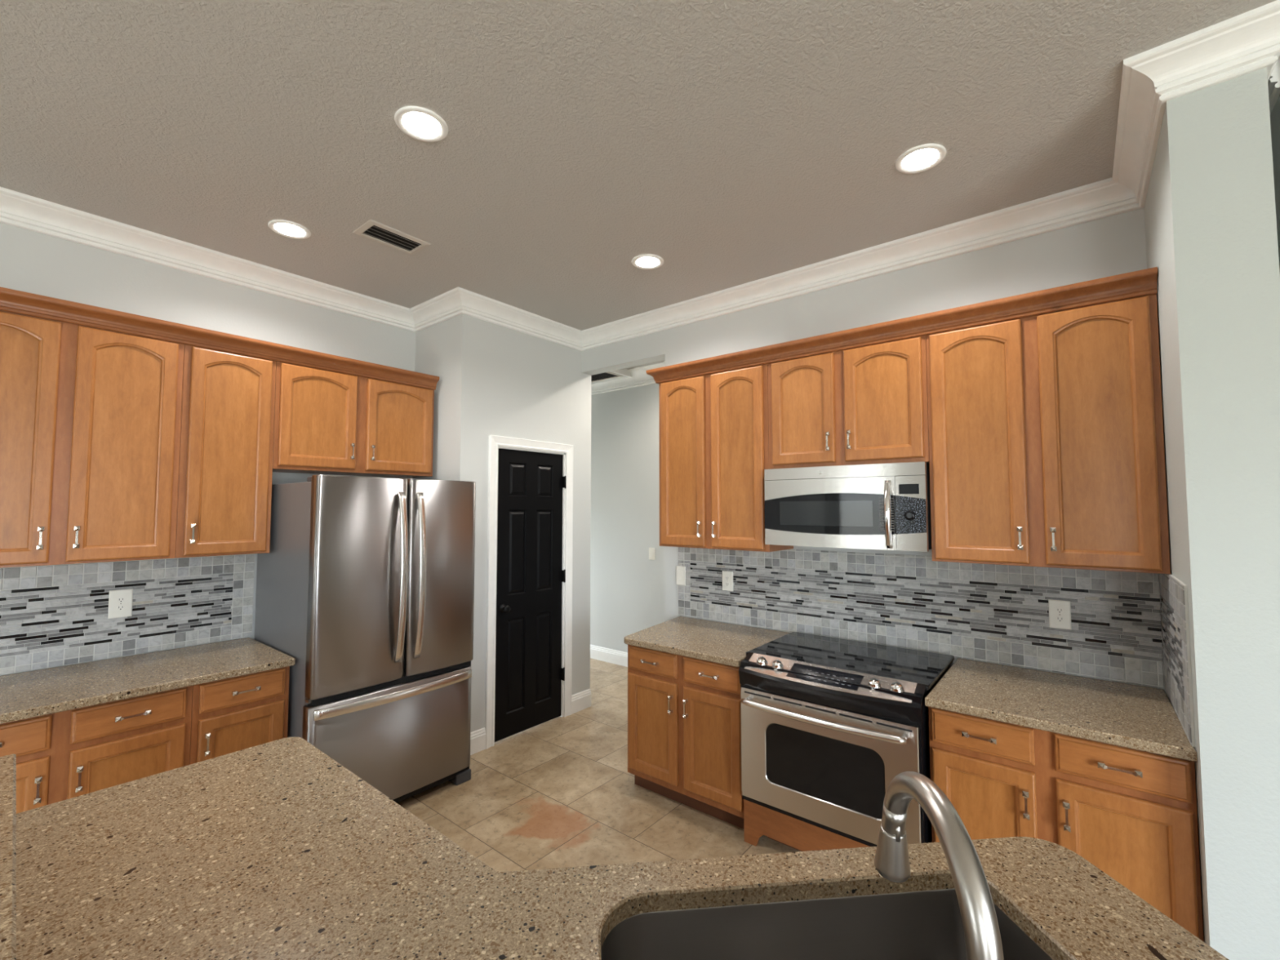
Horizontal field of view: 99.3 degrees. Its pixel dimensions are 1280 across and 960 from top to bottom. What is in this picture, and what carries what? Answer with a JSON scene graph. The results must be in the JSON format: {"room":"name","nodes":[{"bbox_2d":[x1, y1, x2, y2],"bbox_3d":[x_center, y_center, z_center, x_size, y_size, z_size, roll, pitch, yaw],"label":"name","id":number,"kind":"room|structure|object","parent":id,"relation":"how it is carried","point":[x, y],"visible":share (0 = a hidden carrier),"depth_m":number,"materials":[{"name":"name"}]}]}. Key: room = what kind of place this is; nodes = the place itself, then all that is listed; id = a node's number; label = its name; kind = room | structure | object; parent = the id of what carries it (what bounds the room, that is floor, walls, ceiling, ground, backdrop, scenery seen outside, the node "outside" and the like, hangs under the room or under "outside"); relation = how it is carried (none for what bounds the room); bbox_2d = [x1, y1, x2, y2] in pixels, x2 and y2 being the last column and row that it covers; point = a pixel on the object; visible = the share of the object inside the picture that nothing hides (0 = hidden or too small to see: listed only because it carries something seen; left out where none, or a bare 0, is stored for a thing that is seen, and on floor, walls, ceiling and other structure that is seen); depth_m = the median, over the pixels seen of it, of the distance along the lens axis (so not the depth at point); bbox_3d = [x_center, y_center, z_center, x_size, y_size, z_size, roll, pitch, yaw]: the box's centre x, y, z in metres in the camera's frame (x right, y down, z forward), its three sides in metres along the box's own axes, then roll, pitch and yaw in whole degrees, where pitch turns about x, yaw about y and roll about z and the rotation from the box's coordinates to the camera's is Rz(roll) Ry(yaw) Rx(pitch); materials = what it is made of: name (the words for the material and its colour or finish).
{"room":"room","nodes":[
{"label":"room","id":0,"kind":"room"},
{"bbox_2d":[0,222,415,675],"bbox_3d":[-3.741,0.175,1.507,0.120,3.054,6.645,-2,-4,39],"label":"wall","id":1,"kind":"structure","parent":0,"point":[33,262],"depth_m":3.01,"materials":[{"name":"grey paint"}]},
{"bbox_2d":[0,311,184,568],"bbox_3d":[-2.650,-0.167,2.472,0.383,1.080,0.817,-2,-4,39],"label":"upper cabinet","id":2,"kind":"object","parent":1,"relation":"attached to","point":[91,417],"visible":1,"depth_m":2.43,"materials":[{"name":"brown wood"}]},
{"bbox_2d":[0,286,439,390],"bbox_3d":[-2.091,-0.713,2.924,0.060,0.085,2.178,-2,-4,39],"label":"crown molding","id":3,"kind":"structure","parent":2,"relation":"attached to","point":[14,301],"depth_m":2.72,"materials":[{"name":"brown wood"}]},
{"bbox_2d":[0,553,254,675],"bbox_3d":[-2.669,0.638,2.704,0.010,0.502,1.268,-2,-4,39],"label":"backsplash","id":4,"kind":"structure","parent":1,"relation":"attached to","point":[51,615],"depth_m":2.74,"materials":[{"name":"tile"}]},
{"bbox_2d":[107,588,133,618],"bbox_3d":[-2.623,0.625,2.748,0.008,0.138,0.088,-2,-4,39],"label":"outlet","id":5,"kind":"object","parent":4,"relation":"attached to","point":[120,602],"visible":1,"depth_m":2.75,"materials":[{"name":"white plastic"}]},
{"bbox_2d":[115,604,124,610],"bbox_3d":[-2.621,0.644,2.745,0.003,0.029,0.033,-2,-4,39],"label":"receptacle","id":6,"kind":"object","parent":5,"relation":"attached to","point":[118,606],"depth_m":2.74,"materials":[{"name":"white plastic"}]},
{"bbox_2d":[116,596,125,603],"bbox_3d":[-2.621,0.605,2.747,0.003,0.029,0.033,-2,-4,39],"label":"receptacle","id":7,"kind":"object","parent":5,"relation":"attached to","point":[119,599],"depth_m":2.75,"materials":[{"name":"white plastic"}]},
{"bbox_2d":[174,344,275,558],"bbox_3d":[-2.266,-0.142,2.945,0.383,1.080,0.400,-2,-4,39],"label":"upper cabinet","id":8,"kind":"object","parent":1,"relation":"attached to","point":[225,465],"visible":0.93,"depth_m":2.84,"materials":[{"name":"brown wood"}]},
{"bbox_2d":[272,360,434,478],"bbox_3d":[-1.839,-0.347,3.485,0.383,0.616,0.956,-2,-4,39],"label":"upper cabinet","id":9,"kind":"object","parent":1,"relation":"attached to","point":[326,422],"visible":0.96,"depth_m":3.32,"materials":[{"name":"brown wood"}]},
{"bbox_2d":[412,317,454,479],"bbox_3d":[-1.437,0.296,3.849,0.510,3.054,0.100,-2,-4,39],"label":"wall","id":10,"kind":"structure","parent":0,"point":[434,344],"depth_m":3.79,"materials":[{"name":"grey paint"}]},
{"bbox_2d":[470,727,485,755],"bbox_3d":[-1.351,1.751,3.772,0.606,0.140,0.236,-2,-4,39],"label":"baseboard","id":11,"kind":"structure","parent":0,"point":[477,738],"depth_m":3.63,"materials":[{"name":"white paint"}]},
{"bbox_2d":[451,314,591,732],"bbox_3d":[-0.841,0.309,4.100,0.100,3.054,1.240,-2,-4,39],"label":"wall","id":12,"kind":"structure","parent":0,"point":[507,382],"depth_m":3.97,"materials":[{"name":"grey paint"}]},
{"bbox_2d":[484,435,573,749],"bbox_3d":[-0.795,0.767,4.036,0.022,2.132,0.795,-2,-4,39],"label":"trim","id":13,"kind":"structure","parent":12,"relation":"attached to","point":[495,441],"depth_m":3.81,"materials":[{"name":"white paint"}]},
{"bbox_2d":[494,448,566,742],"bbox_3d":[-0.795,0.806,4.047,0.099,2.040,0.647,-2,-4,39],"label":"door","id":14,"kind":"structure","parent":12,"relation":"in","point":[530,673],"depth_m":4.03,"materials":[{"name":"black paint"}]},
{"bbox_2d":[571,688,591,714],"bbox_3d":[-0.477,1.782,4.383,0.017,0.140,0.225,-2,-4,39],"label":"baseboard opening","id":15,"kind":"structure","parent":12,"relation":"attached to","point":[581,700],"depth_m":4.38,"materials":[{"name":"white paint"}]},
{"bbox_2d":[0,0,1279,351],"bbox_3d":[-1.674,-1.340,0.567,4.376,0.127,7.667,-2,-4,39],"label":"trim","id":16,"kind":"structure","parent":12,"relation":"attached to","point":[1246,42],"depth_m":2.75,"materials":[{"name":"white paint"}]},
{"bbox_2d":[396,657,799,871],"bbox_3d":[-0.050,1.784,2.074,11.600,0.100,12.700,-2,-4,39],"label":"floor","id":17,"kind":"structure","parent":0,"point":[559,792],"depth_m":2.94,"materials":[{"name":"tile"}]},
{"bbox_2d":[0,685,192,813],"bbox_3d":[-2.514,1.325,2.296,0.717,0.838,0.836,-2,-4,39],"label":"base cabinet","id":18,"kind":"object","parent":17,"relation":"on","point":[61,756],"visible":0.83,"depth_m":2.20,"materials":[{"name":"brown wood"}]},
{"bbox_2d":[0,637,295,724],"bbox_3d":[-2.393,0.895,2.457,0.710,0.035,1.254,-2,-4,39],"label":"countertop","id":19,"kind":"structure","parent":18,"relation":"on","point":[35,693],"depth_m":2.45,"materials":[{"name":"stone"}]},
{"bbox_2d":[189,666,289,764],"bbox_3d":[-2.129,1.349,2.771,0.717,0.838,0.385,-2,-4,39],"label":"base cabinet","id":20,"kind":"object","parent":17,"relation":"on","point":[237,713],"visible":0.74,"depth_m":2.57,"materials":[{"name":"brown wood"}]},
{"bbox_2d":[254,475,475,802],"bbox_3d":[-1.595,0.897,3.201,0.950,1.787,0.917,-2,-4,39],"label":"refrigerator","id":21,"kind":"object","parent":17,"relation":"on","point":[367,583],"visible":0.93,"depth_m":2.88,"materials":[{"name":"grey metal"}]},
{"bbox_2d":[627,644,744,829],"bbox_3d":[0.424,1.371,3.183,0.765,0.838,0.742,-2,-4,39],"label":"base cabinet","id":22,"kind":"object","parent":17,"relation":"on","point":[684,733],"visible":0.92,"depth_m":2.90,"materials":[{"name":"brown wood"}]},
{"bbox_2d":[623,616,790,666],"bbox_3d":[0.382,0.935,3.233,0.859,0.035,0.732,-2,-4,39],"label":"countertop","id":23,"kind":"structure","parent":22,"relation":"on","point":[720,642],"depth_m":3.12,"materials":[{"name":"stone"}]},
{"bbox_2d":[743,799,932,851],"bbox_3d":[1.016,1.647,2.635,0.821,0.231,0.600,-2,-4,39],"label":"plinth","id":24,"kind":"object","parent":17,"relation":"on","point":[759,820],"visible":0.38,"depth_m":2.52,"materials":[{"name":"brown wood"}]},
{"bbox_2d":[738,631,954,846],"bbox_3d":[0.986,1.190,2.634,0.836,0.678,0.815,-2,-4,39],"label":"oven range","id":25,"kind":"object","parent":17,"relation":"on","point":[828,723],"visible":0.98,"depth_m":2.39,"materials":[{"name":"silver metal"}]},
{"bbox_2d":[746,631,954,690],"bbox_3d":[1.044,0.880,2.723,0.836,0.020,0.599,-2,-4,39],"label":"cooktop","id":26,"kind":"object","parent":25,"relation":"in","point":[922,668],"depth_m":2.66,"materials":[{"name":"black glass"}]},
{"bbox_2d":[928,706,1204,942],"bbox_3d":[1.659,1.319,2.184,0.758,0.838,0.742,-2,-4,39],"label":"base cabinet","id":27,"kind":"object","parent":17,"relation":"on","point":[1131,814],"visible":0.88,"depth_m":1.87,"materials":[{"name":"brown wood"}]},
{"bbox_2d":[924,657,1197,761],"bbox_3d":[1.656,0.882,2.203,0.760,0.035,0.732,-2,-4,39],"label":"countertop","id":28,"kind":"structure","parent":27,"relation":"on","point":[1135,717],"depth_m":2.08,"materials":[{"name":"stone"}]},
{"bbox_3d":[-0.120,1.263,1.103,2.405,0.839,1.463,-2,-4,39],"label":"cabinet","id":29,"kind":"object","parent":17,"relation":"on","visible":0},
{"bbox_2d":[16,737,1229,959],"bbox_3d":[-0.270,0.818,0.951,2.697,0.035,1.172,-1,-3,15],"label":"countertop","id":30,"kind":"structure","parent":29,"relation":"on","point":[276,850],"depth_m":1.10,"materials":[{"name":"stone"}]},
{"bbox_2d":[600,888,1053,959],"bbox_3d":[0.332,0.935,0.871,0.839,0.205,0.483,0,-3,-6],"label":"sink","id":31,"kind":"object","parent":30,"relation":"in","point":[921,925],"visible":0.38,"depth_m":1.09,"materials":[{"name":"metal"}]},
{"bbox_2d":[874,771,1004,959],"bbox_3d":[0.389,0.599,0.727,0.133,0.378,0.303,1,-3,-14],"label":"kitchen faucet","id":32,"kind":"object","parent":30,"relation":"on","point":[983,941],"visible":1,"depth_m":0.67,"materials":[{"name":"silver metal"}]},
{"bbox_2d":[591,371,627,384],"bbox_3d":[-1.490,-1.081,6.169,2.800,0.066,1.044,-2,-4,39],"label":"ceiling","id":33,"kind":"structure","parent":0,"point":[624,376],"depth_m":5.80,"materials":[{"name":"grey paint"}]},
{"bbox_2d":[591,371,623,382],"bbox_3d":[-0.548,-1.075,5.544,0.500,0.010,0.580,-2,-4,39],"label":"ceiling vent","id":34,"kind":"object","parent":33,"relation":"in","point":[606,375],"visible":0.27,"depth_m":5.63,"materials":[{"name":"metal"}]},
{"bbox_2d":[590,382,665,652],"bbox_3d":[0.435,0.370,5.285,7.050,3.054,0.120,-2,-4,39],"label":"wall","id":35,"kind":"structure","parent":0,"point":[628,588],"depth_m":5.68,"materials":[{"name":"grey paint"}]},
{"bbox_2d":[590,644,627,666],"bbox_3d":[0.389,1.822,5.160,6.800,0.140,0.017,-2,-4,39],"label":"baseboard","id":36,"kind":"structure","parent":35,"relation":"attached to","point":[603,654],"depth_m":5.73,"materials":[{"name":"white paint"}]},
{"bbox_2d":[610,368,631,377],"bbox_3d":[-0.394,-1.122,5.283,0.020,0.074,1.044,-2,-4,39],"label":"trim","id":37,"kind":"structure","parent":35,"relation":"attached to","point":[624,371],"depth_m":5.55,"materials":[{"name":"white paint"}]},
{"bbox_2d":[591,360,664,395],"bbox_3d":[0.395,-1.077,5.238,6.900,0.171,0.122,-2,-4,39],"label":"trim","id":38,"kind":"structure","parent":35,"relation":"attached to","point":[639,377],"depth_m":5.65,"materials":[{"name":"white paint"}]},
{"bbox_2d":[648,547,654,559],"bbox_3d":[0.117,0.738,5.440,0.076,0.120,0.010,-2,-4,39],"label":"light switch","id":39,"kind":"object","parent":35,"relation":"attached to","point":[651,550],"visible":1,"depth_m":5.44,"materials":[{"name":"white plastic"}]},
{"bbox_2d":[0,0,1276,368],"bbox_3d":[-0.050,-1.363,2.236,11.600,0.106,12.700,-2,-4,39],"label":"ceiling","id":40,"kind":"structure","parent":0,"point":[730,143],"depth_m":2.04,"materials":[{"name":"grey paint"}]},
{"bbox_2d":[267,219,311,239],"bbox_3d":[-1.797,-1.283,2.792,0.186,0.008,0.186,-2,-4,39],"label":"recessed light","id":41,"kind":"object","parent":40,"relation":"in","point":[287,228],"visible":1,"depth_m":2.78,"materials":[{"name":"white paint"}]},
{"bbox_2d":[352,219,431,255],"bbox_3d":[-1.311,-1.278,2.884,0.200,0.010,0.325,-2,-4,39],"label":"ceiling vent","id":42,"kind":"object","parent":40,"relation":"in","point":[371,229],"visible":1,"depth_m":2.87,"materials":[{"name":"metal"}]},
{"bbox_2d":[394,106,448,142],"bbox_3d":[-0.814,-1.323,2.029,0.186,0.008,0.186,-2,-4,39],"label":"recessed light","id":43,"kind":"object","parent":40,"relation":"in","point":[422,124],"visible":1,"depth_m":2.02,"materials":[{"name":"white paint"}]},
{"bbox_2d":[631,253,663,269],"bbox_3d":[0.045,-1.264,3.160,0.186,0.008,0.186,-2,-4,39],"label":"recessed light","id":44,"kind":"object","parent":40,"relation":"in","point":[647,261],"visible":1,"depth_m":3.15,"materials":[{"name":"white paint"}]},
{"bbox_2d":[895,143,946,173],"bbox_3d":[1.148,-1.312,2.229,0.186,0.008,0.186,-2,-4,39],"label":"recessed light","id":45,"kind":"object","parent":40,"relation":"in","point":[920,158],"visible":1,"depth_m":2.22,"materials":[{"name":"white paint"}]},
{"bbox_2d":[581,207,1168,697],"bbox_3d":[0.936,0.272,3.383,3.565,3.054,0.120,-2,-4,39],"label":"wall","id":46,"kind":"structure","parent":0,"point":[1116,244],"depth_m":2.97,"materials":[{"name":"grey paint"}]},
{"bbox_2d":[658,364,793,551],"bbox_3d":[0.512,-0.118,3.421,0.772,1.080,0.383,-2,-4,39],"label":"upper cabinet","id":47,"kind":"object","parent":46,"relation":"attached to","point":[714,446],"visible":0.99,"depth_m":3.27,"materials":[{"name":"brown wood"}]},
{"bbox_2d":[645,266,1157,383],"bbox_3d":[1.113,-0.711,2.960,2.448,0.085,0.389,-2,-4,39],"label":"crown molding","id":48,"kind":"structure","parent":47,"relation":"attached to","point":[1143,282],"depth_m":2.52,"materials":[{"name":"brown wood"}]},
{"bbox_2d":[767,335,928,469],"bbox_3d":[1.129,-0.375,2.934,0.813,0.616,0.383,-2,-4,39],"label":"upper cabinet","id":49,"kind":"object","parent":46,"relation":"attached to","point":[865,405],"visible":0.94,"depth_m":2.77,"materials":[{"name":"brown wood"}]},
{"bbox_2d":[764,462,931,551],"bbox_3d":[1.103,0.142,2.878,0.805,0.414,0.459,-2,-4,39],"label":"microwave oven","id":50,"kind":"object","parent":49,"relation":"attached to","point":[874,506],"visible":1,"depth_m":2.70,"materials":[{"name":"metal"}]},
{"bbox_2d":[678,546,1164,688],"bbox_3d":[1.224,0.656,3.045,2.457,0.502,0.010,-2,-4,39],"label":"backsplash","id":51,"kind":"structure","parent":46,"relation":"attached to","point":[992,613],"depth_m":2.77,"materials":[{"name":"tile"}]},
{"bbox_2d":[675,565,685,585],"bbox_3d":[0.283,0.667,3.794,0.076,0.130,0.010,-2,-4,39],"label":"light switch","id":52,"kind":"object","parent":51,"relation":"attached to","point":[680,571],"visible":1,"depth_m":3.79,"materials":[{"name":"white plastic"}]},
{"bbox_2d":[722,570,733,591],"bbox_3d":[0.572,0.661,3.561,0.080,0.128,0.008,-2,-4,39],"label":"outlet","id":53,"kind":"object","parent":51,"relation":"attached to","point":[727,576],"visible":1,"depth_m":3.56,"materials":[{"name":"white plastic"}]},
{"bbox_2d":[1048,599,1071,630],"bbox_3d":[1.912,0.613,2.477,0.080,0.128,0.008,-2,-4,39],"label":"outlet","id":54,"kind":"object","parent":51,"relation":"attached to","point":[1060,611],"visible":1,"depth_m":2.48,"materials":[{"name":"white plastic"}]},
{"bbox_2d":[1055,606,1064,613],"bbox_3d":[1.910,0.593,2.476,0.033,0.029,0.003,-2,-4,39],"label":"receptacle","id":55,"kind":"object","parent":54,"relation":"attached to","point":[1059,610],"depth_m":2.47,"materials":[{"name":"white plastic"}]},
{"bbox_2d":[1055,615,1064,622],"bbox_3d":[1.910,0.632,2.474,0.033,0.029,0.003,-2,-4,39],"label":"receptacle","id":56,"kind":"object","parent":54,"relation":"attached to","point":[1058,618],"depth_m":2.47,"materials":[{"name":"white plastic"}]},
{"bbox_2d":[925,293,1170,573],"bbox_3d":[1.756,-0.170,2.415,0.799,1.080,0.383,-2,-4,39],"label":"upper cabinet","id":57,"kind":"object","parent":46,"relation":"attached to","point":[1046,431],"visible":1,"depth_m":2.25,"materials":[{"name":"brown wood"}]},
{"bbox_2d":[1159,573,1195,746],"bbox_3d":[1.959,0.602,1.994,0.010,0.502,0.699,-2,-4,39],"label":"backsplash","id":58,"kind":"structure","parent":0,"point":[1173,592],"depth_m":1.89,"materials":[{"name":"tile"}]},
{"bbox_2d":[1144,67,1279,959],"bbox_3d":[2.023,0.196,1.915,0.215,3.054,0.795,-2,-4,39],"label":"wall column","id":59,"kind":"structure","parent":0,"point":[1211,220],"depth_m":1.63,"materials":[{"name":"paint"}]},
{"bbox_2d":[1270,95,1279,271],"bbox_3d":[3.762,0.288,3.699,0.120,3.054,5.500,-2,-4,39],"label":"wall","id":60,"kind":"structure","parent":0,"point":[1275,113],"depth_m":1.77,"materials":[{"name":"grey paint"}]},
{"bbox_2d":[1267,54,1279,114],"bbox_3d":[3.616,-1.175,3.770,0.106,0.127,5.290,-2,-4,39],"label":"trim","id":61,"kind":"structure","parent":60,"relation":"attached to","point":[1273,82],"depth_m":1.70,"materials":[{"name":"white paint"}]},
{"bbox_3d":[-0.196,1.140,0.754,2.274,1.050,1.155,-2,-4,39],"label":"wall","id":62,"kind":"structure","parent":0,"visible":0},
{"bbox_2d":[0,753,16,959],"bbox_3d":[-0.305,0.580,0.439,2.761,0.034,0.935,-1,-3,15],"label":"countertop","id":63,"kind":"structure","parent":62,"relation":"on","point":[7,762],"depth_m":0.84,"materials":[{"name":"stone"}]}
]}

